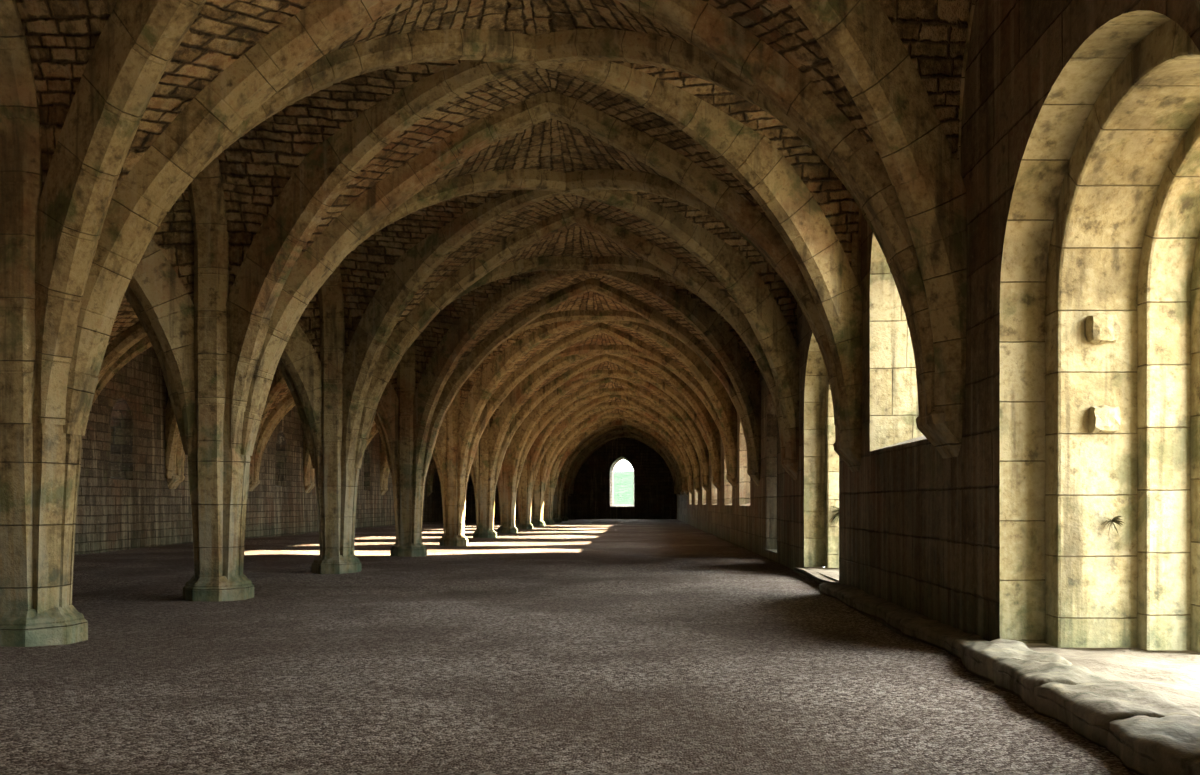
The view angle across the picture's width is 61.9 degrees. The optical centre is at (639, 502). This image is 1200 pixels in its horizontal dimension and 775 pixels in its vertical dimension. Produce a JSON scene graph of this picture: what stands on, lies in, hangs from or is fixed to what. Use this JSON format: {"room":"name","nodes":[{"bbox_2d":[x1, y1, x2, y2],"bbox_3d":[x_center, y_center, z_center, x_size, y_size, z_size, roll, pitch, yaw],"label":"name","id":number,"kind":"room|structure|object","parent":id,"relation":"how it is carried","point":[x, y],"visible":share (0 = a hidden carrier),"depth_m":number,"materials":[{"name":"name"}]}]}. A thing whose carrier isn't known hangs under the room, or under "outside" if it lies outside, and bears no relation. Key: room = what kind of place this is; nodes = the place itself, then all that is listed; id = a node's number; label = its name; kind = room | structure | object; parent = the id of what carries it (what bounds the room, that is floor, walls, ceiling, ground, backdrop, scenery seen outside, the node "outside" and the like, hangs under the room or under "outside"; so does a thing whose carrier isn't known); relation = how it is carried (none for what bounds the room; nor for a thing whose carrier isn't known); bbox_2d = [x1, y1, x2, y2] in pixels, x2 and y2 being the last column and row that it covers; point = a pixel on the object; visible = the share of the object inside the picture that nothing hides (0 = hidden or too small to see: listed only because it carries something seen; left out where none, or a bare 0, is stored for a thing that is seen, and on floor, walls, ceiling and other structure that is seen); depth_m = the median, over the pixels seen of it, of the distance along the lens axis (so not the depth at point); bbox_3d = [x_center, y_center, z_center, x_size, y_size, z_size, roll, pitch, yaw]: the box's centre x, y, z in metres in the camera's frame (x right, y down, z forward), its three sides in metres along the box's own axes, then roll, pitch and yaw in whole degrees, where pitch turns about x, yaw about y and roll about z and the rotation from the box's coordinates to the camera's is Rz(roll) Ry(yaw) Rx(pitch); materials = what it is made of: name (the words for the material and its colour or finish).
{"room":"abbey undercroft","nodes":[
{"label":"abbey undercroft","id":0,"kind":"room"},
{"bbox_2d":[97,321,392,476],"bbox_3d":[-7.080,-2.262,17.300,6.375,3.624,0.314,0,0,0],"label":"arch","id":1,"kind":"object","parent":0,"point":[135,333],"visible":0.16,"depth_m":17.18,"materials":[{"name":"stone"}]},
{"bbox_2d":[74,346,442,554],"bbox_3d":[-10.050,-1.700,23.200,0.001,5.400,65.200,0,0,0],"label":"wall","id":2,"kind":"structure","parent":0,"point":[142,511],"depth_m":20.74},
{"bbox_2d":[110,398,132,479],"bbox_3d":[-10.650,-1.250,19.400,1.200,1.600,0.840,0,0,0],"label":"window","id":3,"kind":"structure","parent":2,"relation":"in","point":[121,426],"depth_m":19.75,"materials":[{"name":"stone"}]},
{"bbox_2d":[167,466,184,488],"bbox_3d":[-10.010,-1.400,21.500,0.280,2.200,0.500,0,0,0],"label":"corbel","id":4,"kind":"object","parent":2,"relation":"attached to","point":[173,483],"visible":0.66,"depth_m":21.36,"materials":[{"name":"stone"}]},
{"bbox_2d":[276,430,285,486],"bbox_3d":[-10.650,-1.250,28.000,1.200,1.600,0.840,0,0,0],"label":"window","id":5,"kind":"structure","parent":2,"relation":"in","point":[280,441],"depth_m":28.37,"materials":[{"name":"stone"}]},
{"bbox_2d":[364,448,369,490],"bbox_3d":[-10.650,-1.250,36.800,1.200,1.600,0.840,0,0,0],"label":"window","id":6,"kind":"structure","parent":2,"relation":"in","point":[366,454],"depth_m":37.19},
{"bbox_2d":[303,434,310,485],"bbox_3d":[-7.092,-2.218,27.943,7.767,3.422,0.235,0,0,35],"label":"rib","id":7,"kind":"object","parent":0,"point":[306,455],"visible":0.09,"depth_m":29.84,"materials":[{"name":"stone"}]},
{"bbox_2d":[380,445,387,489],"bbox_3d":[-7.092,-2.218,36.743,7.767,3.422,0.235,0,0,35],"label":"rib","id":8,"kind":"object","parent":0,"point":[383,460],"visible":0.16,"depth_m":38.63,"materials":[{"name":"stone"}]},
{"bbox_2d":[107,119,796,495],"bbox_3d":[-4.000,-2.137,32.650,12.380,3.474,46.300,0,0,0],"label":"ceiling","id":9,"kind":"structure","parent":0,"point":[540,146],"depth_m":12.91,"materials":[{"name":"stone"}]},
{"bbox_2d":[124,285,187,454],"bbox_3d":[-7.079,-2.261,9.500,6.377,3.620,0.315,0,0,0],"label":"arch","id":10,"kind":"object","parent":9,"relation":"attached to","point":[131,297],"visible":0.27,"depth_m":9.37,"materials":[{"name":"stone"}]},
{"bbox_2d":[277,359,315,468],"bbox_3d":[-7.081,-2.263,13.200,6.371,3.627,0.315,0,0,0],"label":"arch","id":11,"kind":"object","parent":9,"relation":"attached to","point":[281,367],"visible":0.09,"depth_m":13.07,"materials":[{"name":"stone"}]},
{"bbox_2d":[176,434,440,481],"bbox_3d":[-7.079,-2.262,21.500,6.372,3.624,0.315,0,0,0],"label":"arch","id":12,"kind":"object","parent":9,"relation":"attached to","point":[180,454],"visible":0.11,"depth_m":21.40,"materials":[{"name":"stone"}]},
{"bbox_2d":[354,197,784,468],"bbox_3d":[-0.918,-2.260,13.200,6.374,3.620,0.315,0,0,0],"label":"arch","id":13,"kind":"object","parent":9,"relation":"attached to","point":[412,326],"visible":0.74,"depth_m":13.06,"materials":[{"name":"stone"}]},
{"bbox_2d":[422,278,750,476],"bbox_3d":[-0.919,-2.262,17.300,6.375,3.623,0.314,0,0,0],"label":"arch","id":14,"kind":"object","parent":9,"relation":"attached to","point":[481,352],"visible":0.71,"depth_m":17.16,"materials":[{"name":"stone"}]},
{"bbox_2d":[494,354,713,485],"bbox_3d":[-0.918,-2.249,25.800,6.377,3.599,0.305,0,0,0],"label":"arch","id":15,"kind":"object","parent":9,"relation":"attached to","point":[538,397],"visible":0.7,"depth_m":25.65,"materials":[{"name":"stone"}]},
{"bbox_2d":[15,0,971,191],"bbox_3d":[-0.905,-2.137,4.700,6.190,3.474,3.800,0,0,0],"label":"ceiling","id":16,"kind":"structure","parent":0,"point":[61,36],"depth_m":6.25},
{"bbox_2d":[152,0,858,303],"bbox_3d":[-4.000,-2.137,8.050,12.380,3.474,2.900,0,0,0],"label":"ceiling","id":17,"kind":"structure","parent":0,"point":[255,169],"depth_m":8.94,"materials":[{"name":"stone"}]},
{"bbox_2d":[0,519,1132,774],"bbox_3d":[-4.375,0.910,23.700,13.950,0.056,66.800,0,0,0],"label":"floor","id":18,"kind":"structure","parent":0,"point":[580,646],"depth_m":5.37,"materials":[{"name":"gravel"}]},
{"bbox_2d":[0,388,87,646],"bbox_3d":[-4.000,-0.425,6.600,0.580,2.750,0.580,0,0,0],"label":"stone pillar","id":19,"kind":"structure","parent":18,"relation":"on","point":[40,463],"depth_m":6.41,"materials":[{"name":"stone"}]},
{"bbox_2d":[0,0,42,424],"bbox_3d":[-3.999,-2.301,4.699,0.319,3.602,4.082,0,0,0],"label":"arch","id":20,"kind":"object","parent":19,"relation":"attached to","point":[21,189],"visible":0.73,"depth_m":6.34,"materials":[{"name":"stone"}]},
{"bbox_2d":[187,156,228,448],"bbox_3d":[-4.000,-2.291,8.050,0.320,3.582,3.185,0,0,0],"label":"arch","id":21,"kind":"object","parent":19,"relation":"attached to","point":[206,193],"visible":0.3,"depth_m":9.24,"materials":[{"name":"stone"}]},
{"bbox_2d":[200,16,861,446],"bbox_3d":[-0.918,-2.218,8.007,7.023,3.422,0.244,0,0,-25],"label":"rib","id":22,"kind":"object","parent":19,"relation":"attached to","point":[751,157],"visible":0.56,"depth_m":8.65,"materials":[{"name":"stone"}]},
{"bbox_2d":[34,0,1199,424],"bbox_3d":[-0.908,-2.216,4.750,7.443,3.417,0.243,0,0,31],"label":"rib","id":23,"kind":"object","parent":19,"relation":"attached to","point":[137,42],"visible":0.95,"depth_m":6.17,"materials":[{"name":"stone"}]},
{"bbox_2d":[183,414,253,601],"bbox_3d":[-4.000,-0.425,9.500,0.580,2.750,0.580,0,0,0],"label":"stone pillar","id":24,"kind":"structure","parent":18,"relation":"on","point":[218,478],"depth_m":9.31,"materials":[{"name":"stone"}]},
{"bbox_2d":[129,239,195,447],"bbox_3d":[-7.080,-2.216,8.094,7.022,3.418,0.244,0,0,-25],"label":"rib","id":25,"kind":"object","parent":24,"relation":"attached to","point":[158,288],"visible":0.4,"depth_m":9.23,"materials":[{"name":"stone"}]},
{"bbox_2d":[318,265,344,463],"bbox_3d":[-4.000,-2.302,11.348,0.318,3.604,3.984,0,0,0],"label":"arch","id":26,"kind":"object","parent":24,"relation":"attached to","point":[330,295],"visible":0.17,"depth_m":12.94,"materials":[{"name":"stone"}]},
{"bbox_2d":[225,29,919,448],"bbox_3d":[-0.920,-2.219,8.093,7.020,3.424,0.244,0,0,25],"label":"rib","id":27,"kind":"object","parent":24,"relation":"attached to","point":[328,168],"visible":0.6,"depth_m":8.69,"materials":[{"name":"stone"}]},
{"bbox_2d":[348,169,798,462],"bbox_3d":[-0.912,-2.218,11.300,7.391,3.422,0.243,0,0,-30],"label":"rib","id":28,"kind":"object","parent":24,"relation":"attached to","point":[727,263],"visible":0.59,"depth_m":12.22,"materials":[{"name":"stone"}]},
{"bbox_2d":[312,444,360,573],"bbox_3d":[-4.000,-0.425,13.200,0.580,2.750,0.580,0,0,0],"label":"stone pillar","id":29,"kind":"structure","parent":18,"relation":"on","point":[336,484],"depth_m":13.00,"materials":[{"name":"stone"}]},
{"bbox_2d":[280,323,322,463],"bbox_3d":[-7.088,-2.219,11.400,7.393,3.424,0.244,0,0,-30],"label":"rib","id":30,"kind":"object","parent":29,"relation":"attached to","point":[299,357],"visible":0.22,"depth_m":12.91,"materials":[{"name":"stone"}]},
{"bbox_2d":[397,342,414,473],"bbox_3d":[-4.000,-2.300,15.249,0.318,3.600,4.387,0,0,0],"label":"arch","id":31,"kind":"object","parent":29,"relation":"attached to","point":[406,366],"visible":0.23,"depth_m":17.04,"materials":[{"name":"stone"}]},
{"bbox_2d":[342,169,832,463],"bbox_3d":[-0.912,-2.217,11.400,7.396,3.419,0.244,0,0,30],"label":"rib","id":32,"kind":"object","parent":29,"relation":"attached to","point":[412,269],"visible":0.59,"depth_m":12.30,"materials":[{"name":"stone"}]},
{"bbox_2d":[448,256,760,471],"bbox_3d":[-0.909,-2.220,15.196,7.604,3.425,0.243,0,0,-33],"label":"rib","id":33,"kind":"object","parent":29,"relation":"attached to","point":[707,323],"visible":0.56,"depth_m":16.34,"materials":[{"name":"stone"}]},
{"bbox_2d":[390,466,426,556],"bbox_3d":[-4.000,-0.425,17.300,0.580,2.750,0.580,0,0,0],"label":"stone pillar","id":34,"kind":"structure","parent":18,"relation":"on","point":[408,489],"depth_m":17.10,"materials":[{"name":"stone"}]},
{"bbox_2d":[165,397,179,478],"bbox_3d":[-7.094,-2.219,19.346,7.653,3.424,0.244,0,0,33],"label":"rib","id":35,"kind":"object","parent":34,"relation":"attached to","point":[172,433],"visible":0.16,"depth_m":21.14,"materials":[{"name":"stone"}]},
{"bbox_2d":[376,380,398,472],"bbox_3d":[-7.092,-2.219,15.303,7.600,3.423,0.244,0,0,-33],"label":"rib","id":36,"kind":"object","parent":34,"relation":"attached to","point":[387,408],"visible":0.12,"depth_m":17.03,"materials":[{"name":"stone"}]},
{"bbox_2d":[412,256,712,473],"bbox_3d":[-0.909,-2.217,15.304,7.595,3.421,0.244,0,0,33],"label":"rib","id":37,"kind":"object","parent":34,"relation":"attached to","point":[462,332],"visible":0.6,"depth_m":16.45,"materials":[{"name":"stone"}]},
{"bbox_2d":[508,310,736,478],"bbox_3d":[-0.905,-2.218,19.346,7.655,3.422,0.244,0,0,-33],"label":"rib","id":38,"kind":"object","parent":34,"relation":"attached to","point":[711,384],"visible":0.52,"depth_m":20.56,"materials":[{"name":"stone"}]},
{"bbox_2d":[439,471,467,545],"bbox_3d":[-4.000,-0.425,21.500,0.580,2.750,0.580,0,0,0],"label":"stone pillar","id":39,"kind":"structure","parent":18,"relation":"on","point":[453,491],"depth_m":21.30,"materials":[{"name":"stone"}]},
{"bbox_2d":[249,371,285,482],"bbox_3d":[-7.091,-2.218,23.593,7.710,3.422,0.245,0,0,34],"label":"rib","id":40,"kind":"object","parent":39,"relation":"attached to","point":[278,382],"visible":0.23,"depth_m":25.00,"materials":[{"name":"stone"}]},
{"bbox_2d":[91,336,446,478],"bbox_3d":[-7.090,-2.218,19.456,7.655,3.422,0.244,0,0,-33],"label":"rib","id":41,"kind":"object","parent":39,"relation":"attached to","point":[144,344],"visible":0.16,"depth_m":18.05,"materials":[{"name":"stone"}]},
{"bbox_2d":[445,391,459,478],"bbox_3d":[-4.001,-2.300,19.400,0.318,3.600,4.488,0,0,0],"label":"arch","id":42,"kind":"object","parent":39,"relation":"attached to","point":[452,415],"visible":0.16,"depth_m":21.25,"materials":[{"name":"stone"}]},
{"bbox_2d":[457,310,671,478],"bbox_3d":[-0.910,-2.218,19.456,7.663,3.420,0.245,0,0,33],"label":"rib","id":43,"kind":"object","parent":39,"relation":"attached to","point":[499,365],"visible":0.48,"depth_m":20.71,"materials":[{"name":"stone"}]},
{"bbox_2d":[542,345,720,482],"bbox_3d":[-0.909,-2.220,23.593,7.718,3.424,0.245,0,0,-34],"label":"rib","id":44,"kind":"object","parent":39,"relation":"attached to","point":[712,432],"visible":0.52,"depth_m":24.87,"materials":[{"name":"stone"}]},
{"bbox_2d":[473,480,496,537],"bbox_3d":[-4.000,-0.425,25.800,0.580,2.750,0.580,0,0,0],"label":"stone pillar","id":45,"kind":"structure","parent":18,"relation":"on","point":[484,493],"depth_m":25.59,"materials":[{"name":"stone"}]},
{"bbox_2d":[183,444,478,482],"bbox_3d":[-7.090,-2.219,23.707,7.705,3.423,0.244,0,0,-34],"label":"rib","id":46,"kind":"object","parent":45,"relation":"attached to","point":[475,466],"visible":0.05,"depth_m":25.56,"materials":[{"name":"stone"}]},
{"bbox_2d":[254,392,474,485],"bbox_3d":[-7.082,-2.249,25.800,6.377,3.599,0.305,0,0,0],"label":"arch","id":47,"kind":"object","parent":45,"relation":"on","point":[284,404],"visible":0.24,"depth_m":25.68,"materials":[{"name":"stone"}]},
{"bbox_2d":[479,420,489,482],"bbox_3d":[-3.999,-2.302,23.650,0.319,3.603,4.589,0,0,0],"label":"arch","id":48,"kind":"object","parent":45,"relation":"attached to","point":[483,443],"visible":0.23,"depth_m":25.55,"materials":[{"name":"stone"}]},
{"bbox_2d":[502,439,511,485],"bbox_3d":[-4.000,-2.298,28.000,0.310,3.596,4.680,0,0,0],"label":"arch","id":49,"kind":"object","parent":45,"relation":"attached to","point":[506,465],"visible":0.1,"depth_m":29.94,"materials":[{"name":"stone"}]},
{"bbox_2d":[488,345,658,482],"bbox_3d":[-0.907,-2.218,23.706,7.712,3.422,0.244,0,0,34],"label":"rib","id":50,"kind":"object","parent":45,"relation":"attached to","point":[521,392],"visible":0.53,"depth_m":25.04,"materials":[{"name":"stone"}]},
{"bbox_2d":[564,370,708,485],"bbox_3d":[-0.908,-2.218,27.943,7.767,3.422,0.235,0,0,-35],"label":"rib","id":51,"kind":"object","parent":45,"relation":"attached to","point":[702,447],"visible":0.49,"depth_m":29.27,"materials":[{"name":"stone"}]},
{"bbox_2d":[497,485,517,532],"bbox_3d":[-4.000,-0.425,30.200,0.580,2.750,0.580,0,0,0],"label":"stone pillar","id":52,"kind":"structure","parent":18,"relation":"on","point":[507,494],"depth_m":30.00,"materials":[{"name":"stone"}]},
{"bbox_2d":[259,402,502,485],"bbox_3d":[-7.092,-2.218,28.057,7.767,3.422,0.235,0,0,-35],"label":"rib","id":53,"kind":"object","parent":52,"relation":"attached to","point":[500,478],"visible":0.12,"depth_m":26.38,"materials":[{"name":"stone"}]},
{"bbox_2d":[510,370,647,485],"bbox_3d":[-0.908,-2.218,28.057,7.767,3.422,0.235,0,0,35],"label":"rib","id":54,"kind":"object","parent":52,"relation":"attached to","point":[521,435],"visible":0.41,"depth_m":29.44,"materials":[{"name":"stone"}]},
{"bbox_2d":[516,377,703,487],"bbox_3d":[-0.918,-2.249,30.200,6.377,3.599,0.305,0,0,0],"label":"arch","id":55,"kind":"object","parent":52,"relation":"on","point":[550,415],"visible":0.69,"depth_m":30.05,"materials":[{"name":"stone"}]},
{"bbox_2d":[577,388,699,487],"bbox_3d":[-0.908,-2.218,32.343,7.767,3.422,0.235,0,0,-35],"label":"rib","id":56,"kind":"object","parent":52,"relation":"attached to","point":[692,451],"visible":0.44,"depth_m":33.72,"materials":[{"name":"stone"}]},
{"bbox_2d":[516,486,532,528],"bbox_3d":[-4.000,-0.425,34.600,0.580,2.750,0.580,0,0,0],"label":"stone pillar","id":57,"kind":"structure","parent":18,"relation":"on","point":[524,495],"depth_m":34.39,"materials":[{"name":"stone"}]},
{"bbox_2d":[527,388,643,487],"bbox_3d":[-0.908,-2.218,32.457,7.767,3.422,0.235,0,0,35],"label":"rib","id":58,"kind":"object","parent":57,"relation":"attached to","point":[536,447],"visible":0.38,"depth_m":33.88,"materials":[{"name":"stone"}]},
{"bbox_2d":[531,394,694,489],"bbox_3d":[-0.918,-2.249,34.600,6.377,3.599,0.305,0,0,0],"label":"arch","id":59,"kind":"object","parent":57,"relation":"on","point":[566,422],"visible":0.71,"depth_m":34.45,"materials":[{"name":"stone"}]},
{"bbox_2d":[588,402,692,489],"bbox_3d":[-0.908,-2.218,36.743,7.767,3.422,0.235,0,0,-35],"label":"rib","id":60,"kind":"object","parent":57,"relation":"attached to","point":[606,404],"visible":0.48,"depth_m":38.14,"materials":[{"name":"stone"}]},
{"bbox_2d":[531,490,544,525],"bbox_3d":[-4.000,-0.425,39.000,0.580,2.750,0.580,0,0,0],"label":"stone pillar","id":61,"kind":"structure","parent":18,"relation":"on","point":[537,505],"depth_m":38.79,"materials":[{"name":"stone"}]},
{"bbox_2d":[540,402,640,489],"bbox_3d":[-0.908,-2.218,36.857,7.767,3.422,0.235,0,0,35],"label":"rib","id":62,"kind":"object","parent":61,"relation":"attached to","point":[547,457],"visible":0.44,"depth_m":38.31,"materials":[{"name":"stone"}]},
{"bbox_2d":[544,407,688,490],"bbox_3d":[-0.918,-2.249,39.000,6.377,3.599,0.305,0,0,0],"label":"arch","id":63,"kind":"object","parent":61,"relation":"on","point":[594,417],"visible":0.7,"depth_m":38.86,"materials":[{"name":"stone"}]},
{"bbox_2d":[596,413,687,490],"bbox_3d":[-0.909,-2.218,41.044,7.655,3.422,0.235,0,0,-33],"label":"rib","id":64,"kind":"object","parent":61,"relation":"attached to","point":[607,415],"visible":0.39,"depth_m":42.44,"materials":[{"name":"stone"}]},
{"bbox_2d":[543,489,553,524],"bbox_3d":[-4.000,-0.425,43.200,0.580,2.750,0.580,0,0,0],"label":"stone pillar","id":65,"kind":"structure","parent":18,"relation":"on","point":[548,496],"depth_m":42.99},
{"bbox_2d":[550,413,637,490],"bbox_3d":[-0.909,-2.218,41.156,7.655,3.422,0.235,0,0,33],"label":"rib","id":66,"kind":"object","parent":65,"relation":"attached to","point":[553,471],"visible":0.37,"depth_m":42.59,"materials":[{"name":"stone"}]},
{"bbox_2d":[553,417,683,491],"bbox_3d":[-0.918,-2.249,43.200,6.377,3.599,0.305,0,0,0],"label":"arch","id":67,"kind":"object","parent":65,"relation":"on","point":[582,437],"visible":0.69,"depth_m":43.05,"materials":[{"name":"stone"}]},
{"bbox_2d":[601,421,683,491],"bbox_3d":[-0.909,-2.218,45.244,7.655,3.422,0.235,0,0,-33],"label":"rib","id":68,"kind":"object","parent":65,"relation":"attached to","point":[612,422],"visible":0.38,"depth_m":46.63,"materials":[{"name":"stone"}]},
{"bbox_2d":[552,491,561,521],"bbox_3d":[-4.000,-0.425,47.400,0.580,2.750,0.580,0,0,0],"label":"stone pillar","id":69,"kind":"structure","parent":18,"relation":"on","point":[557,495],"depth_m":47.18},
{"bbox_2d":[558,421,637,491],"bbox_3d":[-0.909,-2.218,45.356,7.655,3.422,0.235,0,0,33],"label":"rib","id":70,"kind":"object","parent":69,"relation":"attached to","point":[561,475],"visible":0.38,"depth_m":46.82,"materials":[{"name":"stone"}]},
{"bbox_2d":[561,425,679,492],"bbox_3d":[-0.918,-2.249,47.400,6.377,3.599,0.305,0,0,0],"label":"arch","id":71,"kind":"object","parent":69,"relation":"on","point":[577,453],"visible":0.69,"depth_m":47.25,"materials":[{"name":"stone"}]},
{"bbox_2d":[605,428,679,492],"bbox_3d":[-0.909,-2.218,49.444,7.655,3.422,0.235,0,0,-33],"label":"rib","id":72,"kind":"object","parent":69,"relation":"attached to","point":[615,429],"visible":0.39,"depth_m":50.84,"materials":[{"name":"stone"}]},
{"bbox_2d":[560,492,567,520],"bbox_3d":[-4.000,-0.425,51.600,0.580,2.750,0.580,0,0,0],"label":"stone pillar","id":73,"kind":"structure","parent":18,"relation":"on","point":[563,510],"depth_m":51.39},
{"bbox_2d":[564,428,636,492],"bbox_3d":[-0.909,-2.218,49.556,7.655,3.422,0.235,0,0,33],"label":"rib","id":74,"kind":"object","parent":73,"relation":"attached to","point":[624,429],"visible":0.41,"depth_m":51.06,"materials":[{"name":"stone"}]},
{"bbox_2d":[567,432,676,493],"bbox_3d":[-0.918,-2.249,51.600,6.377,3.599,0.305,0,0,0],"label":"arch","id":75,"kind":"object","parent":73,"relation":"on","point":[582,457],"visible":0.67,"depth_m":51.45,"materials":[{"name":"stone"}]},
{"bbox_2d":[820,583,875,608],"bbox_3d":[1.988,0.868,9.361,0.347,0.169,1.536,0,0,0],"label":"kerb stone","id":76,"kind":"object","parent":18,"relation":"on","point":[845,594],"visible":0.55,"depth_m":9.30,"materials":[{"name":"stone"}]},
{"bbox_2d":[852,596,926,634],"bbox_3d":[1.993,0.874,7.812,0.352,0.162,1.639,0,0,0],"label":"kerb stone","id":77,"kind":"object","parent":18,"relation":"on","point":[888,614],"visible":0.59,"depth_m":7.75,"materials":[{"name":"stone"}]},
{"bbox_2d":[901,616,981,658],"bbox_3d":[1.992,0.873,6.329,0.350,0.167,1.395,0,0,0],"label":"kerb stone","id":78,"kind":"object","parent":18,"relation":"on","point":[933,632],"visible":0.5,"depth_m":6.43,"materials":[{"name":"stone"}]},
{"bbox_2d":[960,639,1068,681],"bbox_3d":[1.945,0.852,5.279,0.396,0.202,0.712,0,0,0],"label":"kerb stone","id":79,"kind":"object","parent":18,"relation":"on","point":[979,656],"visible":0.44,"depth_m":5.20,"materials":[{"name":"stone"}]},
{"bbox_2d":[991,659,1114,708],"bbox_3d":[1.923,0.853,4.619,0.399,0.202,0.637,0,0,0],"label":"kerb stone","id":80,"kind":"object","parent":18,"relation":"on","point":[1021,679],"visible":0.52,"depth_m":4.63,"materials":[{"name":"stone"}]},
{"bbox_2d":[1034,682,1199,747],"bbox_3d":[1.895,0.845,3.968,0.454,0.219,0.692,0,0,0],"label":"kerb stone","id":81,"kind":"object","parent":18,"relation":"on","point":[1084,709],"visible":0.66,"depth_m":3.82,"materials":[{"name":"stone"}]},
{"bbox_2d":[1103,715,1199,774],"bbox_3d":[1.866,0.852,3.311,0.471,0.208,0.636,0,0,0],"label":"kerb stone","id":82,"kind":"object","parent":18,"relation":"on","point":[1140,744],"visible":0.95,"depth_m":3.31,"materials":[{"name":"stone"}]},
{"bbox_3d":[-4.000,-0.425,2.800,0.580,2.750,0.580,0,0,0],"label":"stone pillar","id":83,"kind":"structure","parent":18,"relation":"on","visible":0},
{"bbox_2d":[787,0,966,420],"bbox_3d":[-0.912,-2.220,4.647,7.444,3.425,0.244,0,0,-31],"label":"rib","id":84,"kind":"object","parent":83,"relation":"attached to","point":[860,41],"visible":0.91,"depth_m":6.10,"materials":[{"name":"stone"}]},
{"bbox_2d":[465,437,676,519],"bbox_3d":[-3.950,-1.700,55.800,14.600,5.400,0.001,0,0,0],"label":"wall","id":85,"kind":"structure","parent":0,"point":[655,498],"depth_m":55.80,"materials":[{"name":"stone"}]},
{"bbox_2d":[610,457,633,506],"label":"window","id":86,"kind":"structure","parent":85,"relation":"in","point":[616,461],"depth_m":56.42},
{"bbox_2d":[794,567,838,581],"bbox_3d":[2.725,0.810,11.450,1.550,0.020,2.500,0,0,0],"label":"floor","id":87,"kind":"structure","parent":0,"point":[833,573],"depth_m":11.54,"materials":[{"name":"stone"}]},
{"bbox_2d":[677,0,1199,640],"bbox_3d":[2.050,-1.700,23.200,0.001,5.400,65.200,0,0,0],"label":"wall","id":88,"kind":"structure","parent":0,"point":[919,529],"depth_m":6.26,"materials":[{"name":"stone"}]},
{"bbox_2d":[724,453,731,504],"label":"window","id":89,"kind":"structure","parent":88,"relation":"in","point":[727,486],"depth_m":24.27,"materials":[{"name":"stone"}]},
{"bbox_2d":[726,475,735,488],"bbox_3d":[2.010,-1.400,21.500,0.280,2.200,0.500,0,0,0],"label":"corbel","id":90,"kind":"object","parent":88,"relation":"attached to","point":[732,481],"visible":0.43,"depth_m":21.30,"materials":[{"name":"stone"}]},
{"bbox_2d":[465,322,728,481],"bbox_3d":[-0.917,-2.260,21.500,6.380,3.620,0.314,0,0,0],"label":"arch","id":91,"kind":"object","parent":90,"relation":"attached to","point":[497,398],"visible":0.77,"depth_m":21.35,"materials":[{"name":"stone"}]},
{"bbox_2d":[740,422,749,505],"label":"window","id":92,"kind":"structure","parent":88,"relation":"in","point":[744,477],"depth_m":20.60,"materials":[{"name":"stone"}]},
{"bbox_2d":[766,390,776,552],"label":"door","id":93,"kind":"structure","parent":88,"relation":"in","point":[771,428],"depth_m":16.19,"materials":[{"name":"stone"}]},
{"bbox_2d":[780,324,797,480],"bbox_3d":[2.010,-1.400,13.200,0.280,2.200,0.500,0,0,0],"label":"corbel","id":94,"kind":"object","parent":88,"relation":"attached to","point":[791,469],"visible":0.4,"depth_m":13.00,"materials":[{"name":"stone"}]},
{"bbox_2d":[804,332,838,567],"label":"door","id":95,"kind":"structure","parent":88,"relation":"in","point":[821,462],"depth_m":12.50,"materials":[{"name":"stone"}]},
{"bbox_2d":[833,234,861,471],"bbox_3d":[2.010,-1.400,9.500,0.280,2.200,0.500,0,0,0],"label":"corbel","id":96,"kind":"object","parent":88,"relation":"attached to","point":[851,456],"visible":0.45,"depth_m":9.30,"materials":[{"name":"stone"}]},
{"bbox_2d":[240,77,839,455],"bbox_3d":[-0.916,-2.262,9.500,6.383,3.624,0.314,0,0,0],"label":"arch","id":97,"kind":"object","parent":96,"relation":"attached to","point":[320,259],"visible":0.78,"depth_m":9.37,"materials":[{"name":"stone"}]},
{"bbox_2d":[858,208,861,289],"bbox_3d":[2.190,-2.293,8.050,0.320,3.587,3.189,0,0,0],"label":"arch","id":98,"kind":"object","parent":88,"relation":"attached to","point":[860,212],"visible":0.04,"depth_m":9.29,"materials":[{"name":"stone"}]},
{"bbox_2d":[870,234,926,450],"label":"window","id":99,"kind":"structure","parent":88,"relation":"in","point":[893,382],"depth_m":8.90,"materials":[{"name":"stone"}]},
{"bbox_2d":[915,142,962,458],"bbox_3d":[2.010,-1.400,6.600,0.280,2.200,0.500,0,0,0],"label":"corbel","id":100,"kind":"object","parent":88,"relation":"attached to","point":[945,436],"visible":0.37,"depth_m":6.43,"materials":[{"name":"stone"}]},
{"bbox_2d":[63,0,934,435],"bbox_3d":[-0.916,-2.261,6.600,6.377,3.623,0.314,0,0,0],"label":"arch","id":101,"kind":"object","parent":100,"relation":"attached to","point":[140,203],"visible":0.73,"depth_m":6.48,"materials":[{"name":"stone"}]},
{"bbox_2d":[959,0,975,172],"bbox_3d":[2.190,-2.298,4.700,0.319,3.596,4.089,0,0,0],"label":"arch","id":102,"kind":"object","parent":88,"relation":"attached to","point":[973,1],"visible":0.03,"depth_m":6.30,"materials":[{"name":"stone"}]},
{"bbox_2d":[1000,10,1199,652],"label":"door","id":103,"kind":"structure","parent":88,"relation":"in","point":[1100,278],"depth_m":5.48,"materials":[{"name":"stone"}]},
{"bbox_2d":[1019,643,1199,722],"bbox_3d":[2.725,0.814,4.425,1.550,0.059,3.050,0,0,0],"label":"floor","id":104,"kind":"structure","parent":0,"point":[1173,676],"depth_m":4.90,"materials":[{"name":"stone"}]},
{"label":"outside","id":105,"kind":"structure","parent":0,"visible":0},
{"bbox_2d":[613,471,633,504],"bbox_3d":[-78.350,-1.869,118.500,163.300,5.599,123.000,0,0,0],"label":"ground","id":106,"kind":"structure","parent":105,"point":[623,481],"depth_m":90.37,"materials":[{"name":"plant"}]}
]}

